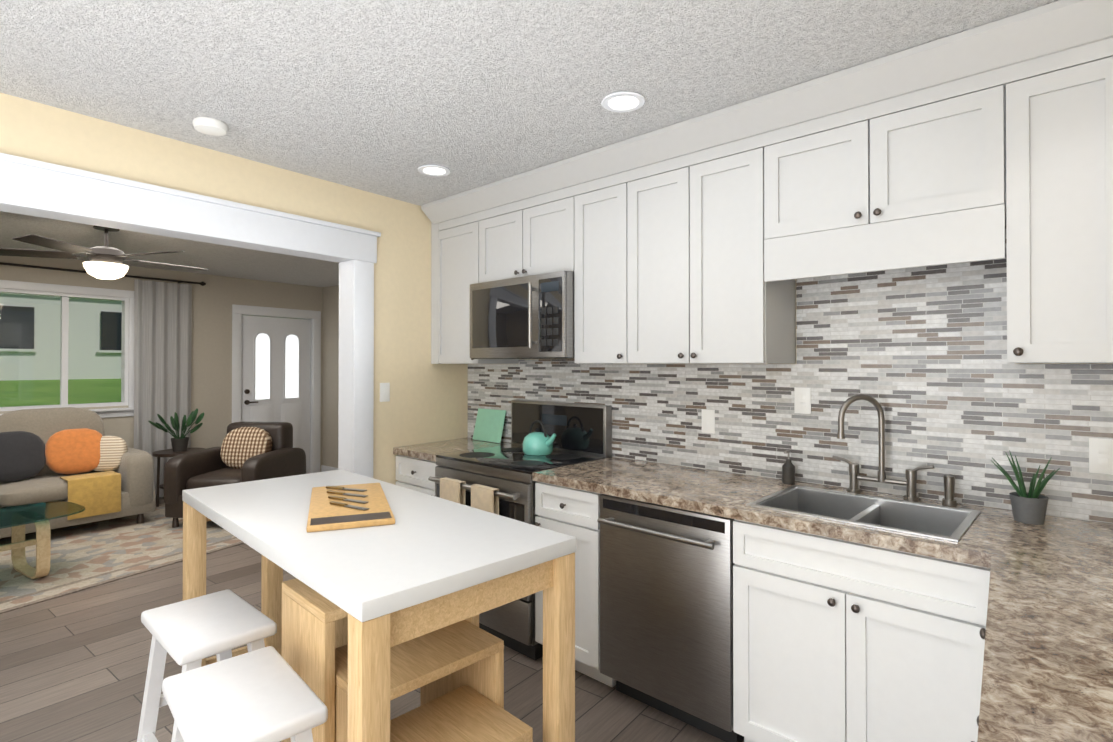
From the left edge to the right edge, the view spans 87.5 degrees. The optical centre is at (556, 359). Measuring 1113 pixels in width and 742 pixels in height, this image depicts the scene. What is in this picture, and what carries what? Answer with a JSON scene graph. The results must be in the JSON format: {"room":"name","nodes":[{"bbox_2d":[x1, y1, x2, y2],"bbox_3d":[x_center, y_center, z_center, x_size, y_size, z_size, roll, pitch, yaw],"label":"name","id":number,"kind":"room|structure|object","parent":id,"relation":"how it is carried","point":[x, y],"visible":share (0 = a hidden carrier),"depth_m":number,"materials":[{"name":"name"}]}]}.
{"room":"kitchen","nodes":[
{"label":"kitchen","id":0,"kind":"room"},
{"bbox_2d":[0,256,322,471],"bbox_3d":[-5.061,0.242,5.302,0.120,2.450,6.470,0,-1,38],"label":"wall","id":1,"kind":"structure","parent":0,"point":[215,298],"depth_m":6.62,"materials":[{"name":"paint"}]},
{"bbox_2d":[0,280,133,417],"bbox_3d":[-5.073,-0.073,5.232,0.170,1.300,2.220,0,-1,38],"label":"living room window","id":2,"kind":"structure","parent":1,"relation":"in","point":[65,293],"depth_m":5.71,"materials":[{"name":"clear glass"}]},
{"bbox_2d":[0,262,205,496],"bbox_3d":[-4.993,0.276,5.167,0.146,2.320,3.400,0,-1,38],"label":"curtain","id":3,"kind":"object","parent":1,"relation":"hanging from","point":[162,343],"visible":0.73,"depth_m":6.14,"materials":[{"name":"grey fabric"}]},
{"bbox_2d":[241,315,310,472],"bbox_3d":[-3.489,0.469,7.270,0.107,2.002,0.880,0,-1,38],"label":"front door","id":4,"kind":"structure","parent":1,"relation":"in","point":[275,373],"depth_m":7.29,"materials":[{"name":"white wood"}]},
{"bbox_2d":[232,304,320,472],"bbox_3d":[-3.512,0.418,7.288,0.140,2.130,1.110,0,-1,38],"label":"door frame","id":5,"kind":"structure","parent":1,"relation":"attached to","point":[239,311],"depth_m":7.53,"materials":[{"name":"white wood"}]},
{"bbox_2d":[0,92,467,484],"bbox_3d":[-1.775,0.223,2.685,0.120,2.450,6.350,0,-1,38],"label":"wall","id":6,"kind":"structure","parent":0,"point":[427,402],"depth_m":3.40,"materials":[{"name":"beige paint"}]},
{"bbox_2d":[0,153,380,477],"bbox_3d":[-1.962,0.338,2.443,0.188,2.215,2.740,0,-1,38],"label":"door frame","id":7,"kind":"structure","parent":6,"relation":"attached to","point":[32,187],"depth_m":2.88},
{"bbox_2d":[380,383,389,401],"bbox_3d":[-1.041,0.196,3.527,0.007,0.115,0.070,0,-1,38],"label":"switch plate","id":8,"kind":"object","parent":6,"relation":"attached to","point":[384,392],"visible":1,"depth_m":3.52,"materials":[{"name":"white plastic"}]},
{"bbox_2d":[323,285,338,467],"bbox_3d":[-1.458,0.252,6.529,4.080,2.450,0.120,0,-1,38],"label":"wall","id":9,"kind":"structure","parent":0,"point":[330,364],"depth_m":7.61,"materials":[{"name":"paint"}]},
{"bbox_2d":[321,465,337,471],"bbox_3d":[-1.501,1.431,6.465,4.076,0.090,0.016,0,-1,38],"label":"baseboard","id":10,"kind":"structure","parent":9,"relation":"attached to","point":[324,468],"depth_m":7.63,"materials":[{"name":"white wood"}]},
{"bbox_2d":[0,473,743,741],"bbox_3d":[-1.965,1.499,2.822,8.100,0.100,6.650,0,-1,38],"label":"floor","id":11,"kind":"structure","parent":0,"point":[73,667],"depth_m":2.66,"materials":[{"name":"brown wood"}]},
{"bbox_2d":[0,502,243,613],"bbox_3d":[-3.778,1.456,4.320,2.000,0.007,3.000,0,0,28],"label":"rug","id":12,"kind":"object","parent":11,"relation":"on","point":[88,555],"visible":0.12,"depth_m":4.36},
{"bbox_2d":[0,501,84,578],"bbox_3d":[-3.763,1.236,3.639,0.640,0.414,1.240,0,-1,33],"label":"glass coffee table","id":13,"kind":"object","parent":12,"relation":"on","point":[16,519],"visible":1,"depth_m":3.89,"materials":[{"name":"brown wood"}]},
{"bbox_2d":[0,407,155,537],"bbox_3d":[-4.585,0.936,4.669,0.902,1.032,2.100,0,-1,38],"label":"sofa","id":14,"kind":"object","parent":12,"relation":"on","point":[73,455],"visible":1,"depth_m":4.95,"materials":[{"name":"beige fabric"}]},
{"bbox_2d":[152,448,204,506],"bbox_3d":[-3.841,1.194,5.925,0.460,0.534,0.460,0,-1,38],"label":"side table","id":15,"kind":"object","parent":12,"relation":"on","point":[165,453],"visible":0.52,"depth_m":5.79,"materials":[{"name":"brown wood"}]},
{"bbox_2d":[148,409,203,451],"bbox_3d":[-3.830,0.710,5.887,0.440,0.432,0.478,0,-1,38],"label":"potted plant","id":16,"kind":"object","parent":15,"relation":"on","point":[178,443],"visible":1,"depth_m":5.89,"materials":[{"name":"green plant"}]},
{"bbox_2d":[163,422,305,527],"bbox_3d":[-2.929,1.032,5.373,0.880,0.849,0.840,0,0,6],"label":"leather armchair","id":17,"kind":"object","parent":12,"relation":"on","point":[249,451],"visible":0.73,"depth_m":5.31,"materials":[{"name":"brown leather"}]},
{"bbox_2d":[137,589,276,741],"bbox_3d":[-1.117,1.130,1.858,0.428,0.617,0.328,0,-1,42],"label":"stool","id":18,"kind":"object","parent":11,"relation":"on","point":[189,634],"visible":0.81,"depth_m":1.84,"materials":[{"name":"white wood"}]},
{"bbox_2d":[162,646,327,741],"bbox_3d":[-0.777,1.127,1.432,0.328,0.617,0.428,0,-1,-43],"label":"stool","id":19,"kind":"object","parent":11,"relation":"on","point":[266,694],"visible":1,"depth_m":1.39,"materials":[{"name":"white wood"}]},
{"bbox_2d":[182,469,575,741],"bbox_3d":[-0.740,0.987,2.062,0.680,0.908,1.590,0,-1,-45],"label":"island table","id":20,"kind":"object","parent":11,"relation":"on","point":[371,622],"visible":0.94,"depth_m":1.69,"materials":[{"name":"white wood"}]},
{"bbox_2d":[306,483,394,531],"bbox_3d":[-0.755,0.518,2.115,0.264,0.028,0.620,0,0,-21],"label":"bamboo cutting board","id":21,"kind":"object","parent":20,"relation":"on","point":[347,506],"visible":1,"depth_m":2.01,"materials":[{"name":"brown wood"}]},
{"bbox_2d":[396,455,437,495],"bbox_3d":[-0.639,1.017,3.682,0.501,0.872,0.627,0,-1,43],"label":"base cabinet","id":22,"kind":"object","parent":11,"relation":"on","point":[412,473],"depth_m":3.44,"materials":[{"name":"white wood"}]},
{"bbox_2d":[393,437,510,461],"bbox_3d":[-0.644,0.559,3.680,0.501,0.038,0.642,0,-1,43],"label":"countertop","id":23,"kind":"structure","parent":22,"relation":"on","point":[425,451],"depth_m":3.58,"materials":[{"name":"beige stone"}]},
{"bbox_2d":[473,408,505,442],"bbox_3d":[-0.449,0.435,3.869,0.280,0.209,0.057,0,-1,43],"label":"cutting board","id":24,"kind":"object","parent":23,"relation":"on","point":[489,424],"visible":0.96,"depth_m":3.86,"materials":[{"name":"green plastic"}]},
{"bbox_2d":[428,400,611,659],"bbox_3d":[-0.215,0.851,3.208,0.758,1.198,0.722,0,-1,43],"label":"range","id":25,"kind":"object","parent":11,"relation":"on","point":[497,480],"visible":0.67,"depth_m":3.06,"materials":[{"name":"metal"}]},
{"bbox_2d":[522,420,555,455],"bbox_3d":[-0.087,0.435,3.280,0.228,0.191,0.176,0,-1,43],"label":"kettle","id":26,"kind":"object","parent":25,"relation":"on","point":[537,443],"visible":1,"depth_m":3.23,"materials":[{"name":"teal metal"}]},
{"bbox_2d":[534,482,615,686],"bbox_3d":[0.252,1.010,2.859,0.388,0.872,0.627,0,-1,43],"label":"base cabinet","id":27,"kind":"object","parent":11,"relation":"on","point":[573,512],"depth_m":2.58,"materials":[{"name":"white wood"}]},
{"bbox_2d":[532,394,984,558],"bbox_3d":[0.715,0.419,2.425,1.667,0.570,0.642,0,-1,43],"label":"countertop","id":28,"kind":"structure","parent":27,"relation":"on","point":[910,523],"depth_m":2.24,"materials":[{"name":"beige stone"}]},
{"bbox_2d":[782,450,794,484],"bbox_3d":[0.990,0.459,2.486,0.052,0.142,0.065,0,-1,43],"label":"soap dispenser","id":29,"kind":"object","parent":28,"relation":"on","point":[788,472],"visible":1,"depth_m":2.47,"materials":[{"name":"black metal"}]},
{"bbox_2d":[746,485,979,541],"bbox_3d":[1.076,0.612,2.055,0.636,0.180,0.456,0,-1,43],"label":"sink","id":30,"kind":"object","parent":28,"relation":"in","point":[918,519],"depth_m":2.14,"materials":[{"name":"metal"}]},
{"bbox_2d":[597,494,743,741],"bbox_3d":[0.591,1.009,2.491,0.598,0.870,0.679,0,-1,43],"label":"stainless steel dishwasher","id":31,"kind":"object","parent":11,"relation":"on","point":[666,609],"visible":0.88,"depth_m":2.26,"materials":[{"name":"silver metal"}]},
{"bbox_2d":[892,607,986,741],"bbox_3d":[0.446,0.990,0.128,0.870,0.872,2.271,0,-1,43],"label":"base cabinet","id":32,"kind":"object","parent":11,"relation":"on","point":[946,707],"depth_m":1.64,"materials":[{"name":"white wood"}]},
{"bbox_2d":[941,507,1112,741],"bbox_3d":[0.780,0.532,0.538,0.930,0.044,3.326,0,-1,43],"label":"countertop","id":33,"kind":"structure","parent":32,"relation":"on","point":[1047,668],"depth_m":1.13,"materials":[{"name":"beige stone"}]},
{"bbox_2d":[991,450,1059,524],"bbox_3d":[1.529,0.411,1.899,0.177,0.230,0.204,0,-1,43],"label":"succulent pot","id":34,"kind":"object","parent":33,"relation":"on","point":[1030,507],"visible":1,"depth_m":1.87,"materials":[{"name":"ceramic"}]},
{"bbox_2d":[956,563,983,618],"bbox_3d":[1.562,0.999,1.378,0.927,0.872,0.422,0,-1,43],"label":"base cabinet","id":35,"kind":"object","parent":11,"relation":"on","point":[966,574],"depth_m":1.62,"materials":[{"name":"white wood"}]},
{"bbox_2d":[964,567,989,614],"bbox_3d":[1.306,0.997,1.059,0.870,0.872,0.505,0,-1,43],"label":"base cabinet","id":36,"kind":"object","parent":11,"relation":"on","point":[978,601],"depth_m":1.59,"materials":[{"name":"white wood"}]},
{"bbox_2d":[0,0,1058,286],"bbox_3d":[-1.965,-1.051,2.842,8.100,0.100,6.650,0,-1,38],"label":"ceiling","id":37,"kind":"structure","parent":0,"point":[386,98],"depth_m":2.03,"materials":[{"name":"white paint"}]},
{"bbox_2d":[0,225,208,279],"bbox_3d":[-3.201,-0.782,4.193,1.292,0.413,1.244,0,-1,38],"label":"ceiling fan","id":38,"kind":"object","parent":37,"relation":"hanging from","point":[105,261],"visible":0.85,"depth_m":4.06,"materials":[{"name":"brushed nickel"},{"name":"dark wood"},{"name":"frosted glass"}]},
{"bbox_2d":[192,117,227,135],"bbox_3d":[-1.464,-0.984,2.460,0.132,0.038,0.132,0,-1,38],"label":"smoke detector","id":39,"kind":"object","parent":37,"relation":"attached to","point":[210,126],"visible":1,"depth_m":2.43,"materials":[{"name":"white plastic"}]},
{"bbox_2d":[418,164,450,176],"bbox_3d":[-0.641,-0.993,3.050,0.171,0.010,0.171,0,-1,32],"label":"recessed light","id":40,"kind":"object","parent":37,"relation":"in","point":[429,169],"depth_m":3.05,"materials":[{"name":"white plastic"}]},
{"bbox_2d":[601,91,645,111],"bbox_3d":[0.259,-0.999,2.253,0.171,0.010,0.171,0,0,14],"label":"recessed light","id":41,"kind":"object","parent":37,"relation":"in","point":[623,101],"depth_m":2.25,"materials":[{"name":"white plastic"}]},
{"bbox_2d":[574,358,1112,363],"bbox_3d":[0.955,0.226,3.164,3.879,2.450,0.783,0,-1,43],"label":"wall","id":42,"kind":"structure","parent":0,"point":[1059,363],"depth_m":1.96,"materials":[{"name":"beige paint"}]},
{"bbox_2d":[433,208,518,363],"bbox_3d":[-0.520,-0.440,3.779,0.446,0.930,0.337,0,-1,43],"label":"upper cabinet","id":43,"kind":"object","parent":42,"relation":"attached to","point":[455,236],"depth_m":3.68,"materials":[{"name":"white wood"}]},
{"bbox_2d":[477,180,572,282],"bbox_3d":[-0.075,-0.680,3.371,0.761,0.455,0.337,0,-1,43],"label":"upper cabinet","id":44,"kind":"object","parent":42,"relation":"attached to","point":[530,233],"depth_m":3.22,"materials":[{"name":"white wood"}]},
{"bbox_2d":[470,270,574,358],"bbox_3d":[-0.123,-0.229,3.316,0.758,0.442,0.448,0,-1,43],"label":"microwave","id":45,"kind":"object","parent":44,"relation":"attached to","point":[528,317],"visible":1,"depth_m":3.13,"materials":[{"name":"silver metal"}]},
{"bbox_2d":[573,160,636,363],"bbox_3d":[0.348,-0.446,2.978,0.390,0.930,0.337,0,-1,43],"label":"upper cabinet","id":46,"kind":"object","parent":42,"relation":"attached to","point":[604,203],"depth_m":2.86,"materials":[{"name":"white wood"}]},
{"bbox_2d":[637,124,800,363],"bbox_3d":[0.672,-0.448,2.679,0.723,0.930,0.337,0,-1,43],"label":"upper cabinet","id":47,"kind":"object","parent":42,"relation":"attached to","point":[711,236],"depth_m":2.48,"materials":[{"name":"white wood"}]},
{"bbox_2d":[468,225,1112,523],"bbox_3d":[0.703,0.032,2.863,3.593,1.002,0.019,0,-1,43],"label":"tile backsplash","id":48,"kind":"structure","parent":42,"relation":"attached to","point":[919,354],"depth_m":2.31,"materials":[{"name":"tile"}]},
{"bbox_2d":[702,409,714,433],"bbox_3d":[0.739,0.298,2.822,0.064,0.114,0.005,0,-1,43],"label":"outlet plates","id":49,"kind":"object","parent":48,"relation":"attached to","point":[708,416],"depth_m":2.82,"materials":[{"name":"white plastic"}]},
{"bbox_2d":[794,387,810,413],"bbox_3d":[1.067,0.176,2.520,0.068,0.114,0.005,0,-1,43],"label":"outlet plates","id":50,"kind":"object","parent":48,"relation":"attached to","point":[802,395],"depth_m":2.52,"materials":[{"name":"white plastic"}]},
{"bbox_2d":[1089,438,1112,474],"bbox_3d":[1.761,0.311,1.880,0.055,0.114,0.005,0,-1,43],"label":"outlet plates","id":51,"kind":"object","parent":48,"relation":"attached to","point":[1100,456],"depth_m":1.88,"materials":[{"name":"white plastic"}]},
{"bbox_2d":[765,56,1008,255],"bbox_3d":[1.218,-0.697,2.177,0.762,0.440,0.337,0,-1,43],"label":"upper cabinet","id":52,"kind":"object","parent":42,"relation":"attached to","point":[927,159],"depth_m":2.00,"materials":[{"name":"white wood"}]},
{"bbox_2d":[997,24,1112,362],"bbox_3d":[1.624,-0.455,1.800,0.341,0.930,0.337,0,-1,43],"label":"upper cabinet","id":53,"kind":"object","parent":42,"relation":"attached to","point":[1058,219],"depth_m":1.71,"materials":[{"name":"white wood"}]},
{"label":"outside","id":54,"kind":"structure","parent":0,"visible":0},
{"bbox_2d":[0,293,121,406],"bbox_3d":[-27.824,-5.504,25.180,60.000,14.566,60.000,0,-1,38],"label":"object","id":55,"kind":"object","parent":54,"point":[42,382],"depth_m":18.26,"materials":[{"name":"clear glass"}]}
]}

